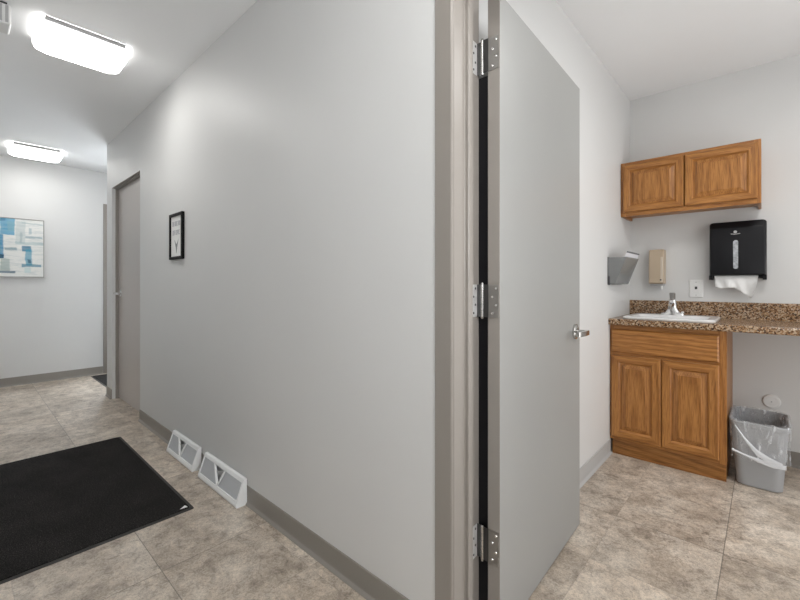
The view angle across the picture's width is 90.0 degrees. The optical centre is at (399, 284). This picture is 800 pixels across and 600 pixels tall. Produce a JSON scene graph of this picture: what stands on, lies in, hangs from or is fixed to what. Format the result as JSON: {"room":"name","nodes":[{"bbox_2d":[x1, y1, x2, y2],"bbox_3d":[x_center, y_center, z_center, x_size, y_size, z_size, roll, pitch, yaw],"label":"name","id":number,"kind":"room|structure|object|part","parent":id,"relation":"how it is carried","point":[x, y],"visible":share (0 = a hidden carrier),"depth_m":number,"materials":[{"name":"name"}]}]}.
{"room":"medical office hallway","nodes":[
{"label":"medical office hallway","id":0,"kind":"room"},
{"bbox_2d":[0,155,106,378],"bbox_3d":[-3.630,-0.150,5.865,0.150,2.700,4.650,0,0,42],"label":"wall","id":1,"kind":"structure","parent":0,"point":[53,322],"depth_m":5.02,"materials":[{"name":"paint"}]},
{"bbox_2d":[0,217,43,276],"bbox_3d":[-4.699,-0.430,4.558,0.036,0.696,0.964,0,0,42],"label":"abstract painting","id":2,"kind":"object","parent":1,"relation":"attached to","point":[21,240],"visible":1,"depth_m":4.76,"materials":[{"name":"paper"}]},
{"bbox_2d":[0,366,102,387],"bbox_3d":[-4.508,1.150,4.782,0.016,0.100,1.567,0,0,42],"label":"baseboard","id":3,"kind":"structure","parent":1,"relation":"attached to","point":[21,380],"depth_m":4.96,"materials":[{"name":"plastic"}]},
{"bbox_2d":[103,204,106,373],"bbox_3d":[-3.669,0.062,5.813,0.162,2.275,1.082,0,0,42],"label":"trim","id":4,"kind":"structure","parent":1,"relation":"attached to","point":[104,205],"depth_m":5.37,"materials":[{"name":"paint"}]},
{"bbox_2d":[107,0,434,599],"bbox_3d":[-0.584,-0.150,2.065,6.850,2.700,0.155,0,0,42],"label":"wall","id":5,"kind":"structure","parent":0,"point":[291,340],"depth_m":1.83,"materials":[{"name":"paint"}]},
{"bbox_2d":[113,178,139,410],"bbox_3d":[-2.617,0.100,3.877,0.953,2.177,0.113,0,0,42],"label":"door","id":6,"kind":"structure","parent":5,"relation":"in","point":[129,195],"depth_m":3.93,"materials":[{"name":"silver metal"}]},
{"bbox_2d":[113,170,139,398],"bbox_3d":[-2.593,0.099,3.903,0.983,2.203,0.155,0,0,42],"label":"trim","id":7,"kind":"structure","parent":5,"relation":"attached to","point":[136,175],"depth_m":4.20,"materials":[{"name":"paint"}]},
{"bbox_2d":[169,211,183,259],"bbox_3d":[-1.614,-0.345,2.888,0.256,0.332,0.020,0,0,42],"label":"framed sign","id":8,"kind":"object","parent":5,"relation":"attached to","point":[176,220],"visible":1,"depth_m":2.88,"materials":[{"name":"black"}]},
{"bbox_2d":[166,430,200,471],"bbox_3d":[-1.479,1.129,2.728,0.465,0.142,0.061,0,0,42],"label":"air deflector","id":9,"kind":"object","parent":5,"relation":"attached to","point":[183,449],"visible":0.97,"depth_m":2.69,"materials":[{"name":"white plastic"}]},
{"bbox_2d":[169,434,178,454],"bbox_3d":[-1.567,1.123,2.802,0.206,0.089,0.035,0,0,42],"label":"grille","id":10,"kind":"object","parent":9,"relation":"attached to","point":[174,440],"depth_m":2.82,"materials":[{"name":"grey metal"}]},
{"bbox_2d":[181,444,196,464],"bbox_3d":[-1.397,1.123,2.651,0.212,0.089,0.035,0,0,42],"label":"grille","id":11,"kind":"object","parent":9,"relation":"attached to","point":[189,451],"depth_m":2.64,"materials":[{"name":"grey metal"}]},
{"bbox_2d":[105,386,408,599],"bbox_3d":[-1.529,1.150,2.813,4.457,0.100,0.016,0,0,42],"label":"baseboard","id":12,"kind":"structure","parent":5,"relation":"attached to","point":[365,583],"depth_m":1.77,"materials":[{"name":"plastic"}]},
{"bbox_2d":[435,0,478,599],"bbox_3d":[0.542,0.050,1.040,1.004,2.300,0.169,0,0,42],"label":"trim","id":13,"kind":"structure","parent":5,"relation":"attached to","point":[456,21],"depth_m":1.31,"materials":[{"name":"paint"}]},
{"bbox_2d":[0,373,799,599],"bbox_3d":[-0.564,1.250,3.059,8.462,0.100,4.650,0,0,42],"label":"floor","id":14,"kind":"structure","parent":0,"point":[646,530],"depth_m":1.86,"materials":[{"name":"tile"}]},
{"bbox_2d":[0,437,193,583],"bbox_3d":[-1.971,1.195,2.290,1.490,0.010,0.955,0,0,42],"label":"floor mat","id":15,"kind":"object","parent":14,"relation":"on","point":[57,506],"visible":1,"depth_m":2.17,"materials":[{"name":"grey rubber"}]},
{"bbox_2d":[91,374,106,386],"bbox_3d":[-3.127,1.195,5.316,1.150,0.008,1.380,0,0,42],"label":"floor mat","id":16,"kind":"object","parent":14,"relation":"on","point":[102,379],"visible":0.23,"depth_m":5.05,"materials":[{"name":"grey rubber"}]},
{"bbox_2d":[198,452,246,508],"bbox_3d":[-1.044,1.129,2.329,0.515,0.142,0.061,0,0,42],"label":"air deflector","id":17,"kind":"object","parent":14,"relation":"on","point":[227,482],"visible":1,"depth_m":2.29,"materials":[{"name":"white plastic"}]},
{"bbox_2d":[200,457,215,484],"bbox_3d":[-1.141,1.123,2.413,0.232,0.089,0.035,0,0,42],"label":"grille","id":18,"kind":"object","parent":17,"relation":"attached to","point":[208,466],"depth_m":2.42,"materials":[{"name":"grey metal"}]},
{"bbox_3d":[-1.024,1.131,2.351,0.487,0.130,0.002,0,0,42],"label":"plate","id":19,"kind":"part","parent":17,"relation":"part of","materials":[{"name":"white plastic"}]},
{"bbox_2d":[218,472,240,499],"bbox_3d":[-0.953,1.123,2.244,0.238,0.089,0.035,0,0,42],"label":"grille","id":20,"kind":"object","parent":17,"relation":"attached to","point":[229,483],"depth_m":2.23,"materials":[{"name":"grey metal"}]},
{"bbox_2d":[610,324,732,481],"bbox_3d":[1.921,0.743,2.835,0.644,0.914,0.590,0,0,42],"label":"base cabinet","id":21,"kind":"object","parent":14,"relation":"on","point":[671,389],"visible":0.96,"depth_m":2.59,"materials":[{"name":"brown wood"}]},
{"bbox_3d":[1.608,0.785,2.733,0.296,0.575,0.019,0,0,42],"label":"cabinet door","id":22,"kind":"part","parent":21,"relation":"part of","materials":[{"name":"brown wood"}]},
{"bbox_3d":[1.607,0.785,2.733,0.182,0.461,0.016,0,0,42],"label":"raised panel","id":23,"kind":"part","parent":21,"relation":"part of","materials":[{"name":"brown wood"}]},
{"bbox_3d":[1.719,0.397,2.632,0.596,0.163,0.019,0,0,42],"label":"drawer","id":24,"kind":"part","parent":21,"relation":"part of","materials":[{"name":"brown wood"}]},
{"bbox_3d":[1.829,0.785,2.530,0.182,0.461,0.016,0,0,42],"label":"raised panel","id":25,"kind":"part","parent":21,"relation":"part of","materials":[{"name":"brown wood"}]},
{"bbox_3d":[1.830,0.785,2.531,0.296,0.575,0.019,0,0,42],"label":"cabinet door","id":26,"kind":"part","parent":21,"relation":"part of","materials":[{"name":"brown wood"}]},
{"bbox_2d":[608,300,799,335],"bbox_3d":[2.438,0.207,2.346,2.067,0.156,0.614,0,0,42],"label":"countertop","id":27,"kind":"structure","parent":21,"relation":"on","point":[757,318],"depth_m":2.68,"materials":[{"name":"brown stone"}]},
{"bbox_2d":[623,313,720,322],"bbox_3d":[1.909,0.309,2.817,0.522,0.168,0.462,0,0,42],"label":"sink","id":28,"kind":"object","parent":27,"relation":"in","point":[646,316],"visible":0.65,"depth_m":2.78,"materials":[{"name":"white ceramic"}]},
{"bbox_2d":[661,293,684,314],"bbox_3d":[1.988,0.144,2.929,0.150,0.163,0.151,0,0,42],"label":"faucet","id":29,"kind":"object","parent":27,"relation":"on","point":[672,309],"visible":0.97,"depth_m":2.94,"materials":[{"name":"silver metal"}]},
{"bbox_3d":[1.977,0.157,2.917,0.034,0.045,0.120,0,0,42],"label":"spout","id":30,"kind":"part","parent":29,"relation":"part of","materials":[{"name":"silver metal"}]},
{"bbox_3d":[2.012,0.086,2.955,0.036,0.046,0.054,0,0,42],"label":"lever","id":31,"kind":"part","parent":29,"relation":"part of","materials":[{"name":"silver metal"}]},
{"bbox_2d":[729,406,790,492],"bbox_3d":[2.203,1.006,2.453,0.270,0.386,0.384,0,0,42],"label":"waste bin","id":32,"kind":"object","parent":14,"relation":"on","point":[752,473],"visible":0.97,"depth_m":2.35,"materials":[{"name":"grey plastic"}]},
{"bbox_2d":[729,407,790,470],"bbox_3d":[2.199,0.928,2.447,0.283,0.244,0.409,0,0,42],"label":"liner","id":33,"kind":"object","parent":32,"relation":"in","point":[767,461],"visible":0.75,"depth_m":2.31,"materials":[{"name":"white plastic"}]},
{"bbox_2d":[0,0,799,172],"bbox_3d":[-0.564,-1.550,3.059,8.462,0.100,4.650,0,0,42],"label":"ceiling","id":34,"kind":"structure","parent":0,"point":[648,47],"depth_m":2.55,"materials":[{"name":"paint"}]},
{"bbox_2d":[0,0,10,33],"bbox_3d":[-2.201,-1.441,2.095,0.134,0.118,0.230,0,0,42],"label":"smoke detector","id":35,"kind":"object","parent":34,"relation":"attached to","point":[5,10],"visible":1,"depth_m":2.12,"materials":[{"name":"white plastic"}]},
{"bbox_2d":[0,3,7,21],"bbox_3d":[-2.152,-1.436,2.053,0.004,0.088,0.204,0,0,42],"label":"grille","id":36,"kind":"object","parent":35,"relation":"attached to","point":[3,6],"depth_m":2.12,"materials":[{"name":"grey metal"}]},
{"bbox_2d":[7,141,62,162],"bbox_3d":[-4.044,-1.453,4.441,0.340,0.094,0.444,0,0,42],"label":"ceiling light","id":37,"kind":"object","parent":34,"relation":"attached to","point":[18,149],"visible":1,"depth_m":4.35,"materials":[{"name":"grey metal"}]},
{"bbox_2d":[31,15,129,73],"bbox_3d":[-1.966,-1.453,2.475,0.340,0.094,0.444,0,0,42],"label":"ceiling light","id":38,"kind":"object","parent":34,"relation":"attached to","point":[52,36],"visible":1,"depth_m":2.40,"materials":[{"name":"glowing white plastic diffuser"},{"name":"grey metal"}]},
{"bbox_2d":[479,0,629,467],"bbox_3d":[1.042,-0.150,2.443,0.120,2.700,2.598,0,0,42],"label":"wall","id":39,"kind":"structure","parent":0,"point":[604,107],"depth_m":2.58,"materials":[{"name":"paint"}]},
{"bbox_2d":[473,0,589,599],"bbox_3d":[0.585,0.110,1.659,0.182,2.156,0.892,0,0,41],"label":"door","id":40,"kind":"structure","parent":39,"relation":"in","point":[526,298],"depth_m":1.49,"materials":[{"name":"paint"}]},
{"bbox_3d":[0.845,0.228,1.918,0.014,0.072,0.072,0,0,41],"label":"handle","id":41,"kind":"part","parent":40,"relation":"part of","materials":[{"name":"silver metal"}]},
{"bbox_3d":[0.848,0.228,1.844,0.022,0.022,0.137,0,0,43],"label":"lever","id":42,"kind":"part","parent":40,"relation":"part of","materials":[{"name":"silver metal"}]},
{"bbox_2d":[580,439,611,487],"bbox_3d":[0.862,1.150,2.145,0.016,0.100,1.895,0,0,42],"label":"baseboard","id":43,"kind":"structure","parent":39,"relation":"attached to","point":[592,465],"depth_m":2.58,"materials":[{"name":"grey plastic"}]},
{"bbox_2d":[608,257,638,284],"bbox_3d":[1.620,-0.092,2.897,0.118,0.195,0.362,0,0,42],"label":"holder","id":44,"kind":"object","parent":39,"relation":"attached to","point":[620,269],"visible":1,"depth_m":2.79,"materials":[{"name":"grey metal"}]},
{"bbox_3d":[1.500,-0.095,2.766,0.110,0.184,0.003,0,0,42],"label":"panel","id":45,"kind":"part","parent":44,"relation":"part of","materials":[{"name":"grey plastic"}]},
{"bbox_2d":[625,251,638,258],"bbox_3d":[1.637,-0.115,2.883,0.085,0.220,0.348,0,0,42],"label":"leaflet","id":46,"kind":"object","parent":44,"relation":"in","point":[628,254],"visible":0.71,"depth_m":2.85,"materials":[{"name":"white paper"}]},
{"bbox_2d":[630,54,799,452],"bbox_3d":[2.731,-0.150,2.578,2.190,2.700,0.120,0,0,42],"label":"wall","id":47,"kind":"structure","parent":0,"point":[762,102],"depth_m":2.79,"materials":[{"name":"paint"}]},
{"bbox_2d":[649,249,665,288],"bbox_3d":[1.996,-0.112,3.103,0.100,0.306,0.094,0,0,42],"label":"soap dispenser","id":48,"kind":"object","parent":47,"relation":"attached to","point":[657,258],"visible":1,"depth_m":3.07,"materials":[{"name":"beige plastic"}]},
{"bbox_2d":[621,139,761,220],"bbox_3d":[2.073,-0.715,2.889,0.796,0.406,0.305,0,0,42],"label":"upper cabinet","id":49,"kind":"object","parent":47,"relation":"attached to","point":[729,176],"visible":1,"depth_m":2.75,"materials":[{"name":"brown wood"}]},
{"bbox_3d":[1.834,-0.719,2.912,0.274,0.250,0.016,0,0,42],"label":"raised panel","id":50,"kind":"part","parent":49,"relation":"part of","materials":[{"name":"brown wood"}]},
{"bbox_3d":[1.835,-0.719,2.913,0.378,0.354,0.019,0,0,42],"label":"cabinet door","id":51,"kind":"part","parent":49,"relation":"part of","materials":[{"name":"brown wood"}]},
{"bbox_3d":[2.117,-0.719,2.652,0.274,0.250,0.016,0,0,42],"label":"raised panel","id":52,"kind":"part","parent":49,"relation":"part of","materials":[{"name":"brown wood"}]},
{"bbox_3d":[2.118,-0.719,2.653,0.378,0.354,0.019,0,0,42],"label":"cabinet door","id":53,"kind":"part","parent":49,"relation":"part of","materials":[{"name":"brown wood"}]},
{"bbox_2d":[689,280,702,297],"bbox_3d":[2.201,0.034,2.973,0.086,0.132,0.010,0,0,42],"label":"wall plate","id":54,"kind":"object","parent":47,"relation":"attached to","point":[695,286],"visible":1,"depth_m":2.97,"materials":[{"name":"white plastic"}]},
{"bbox_2d":[630,300,799,321],"bbox_3d":[2.638,0.186,2.565,2.067,0.114,0.020,0,0,42],"label":"backsplash","id":55,"kind":"structure","parent":47,"relation":"attached to","point":[734,310],"depth_m":2.83,"materials":[{"name":"brown stone"}]},
{"bbox_2d":[709,219,766,279],"bbox_3d":[2.342,-0.233,2.778,0.304,0.405,0.108,0,0,42],"label":"dispenser","id":56,"kind":"object","parent":47,"relation":"attached to","point":[737,247],"visible":0.98,"depth_m":2.73,"materials":[{"name":"black plastic"}]},
{"bbox_2d":[714,275,757,297],"bbox_3d":[2.316,0.017,2.763,0.236,0.153,0.041,0,0,45],"label":"paper towel","id":57,"kind":"object","parent":56,"relation":"in","point":[746,284],"visible":1,"depth_m":2.75,"materials":[{"name":"white paper"}]},
{"bbox_2d":[762,394,780,408],"bbox_3d":[2.503,0.792,2.695,0.094,0.094,0.014,0,0,42],"label":"cover","id":58,"kind":"object","parent":47,"relation":"attached to","point":[771,401],"visible":1,"depth_m":2.69,"materials":[{"name":"white plastic"}]},
{"bbox_2d":[786,450,799,468],"bbox_3d":[2.882,1.150,2.347,1.415,0.100,0.016,0,0,42],"label":"baseboard","id":59,"kind":"structure","parent":47,"relation":"attached to","point":[795,456],"depth_m":2.62,"materials":[{"name":"plastic"}]}
]}

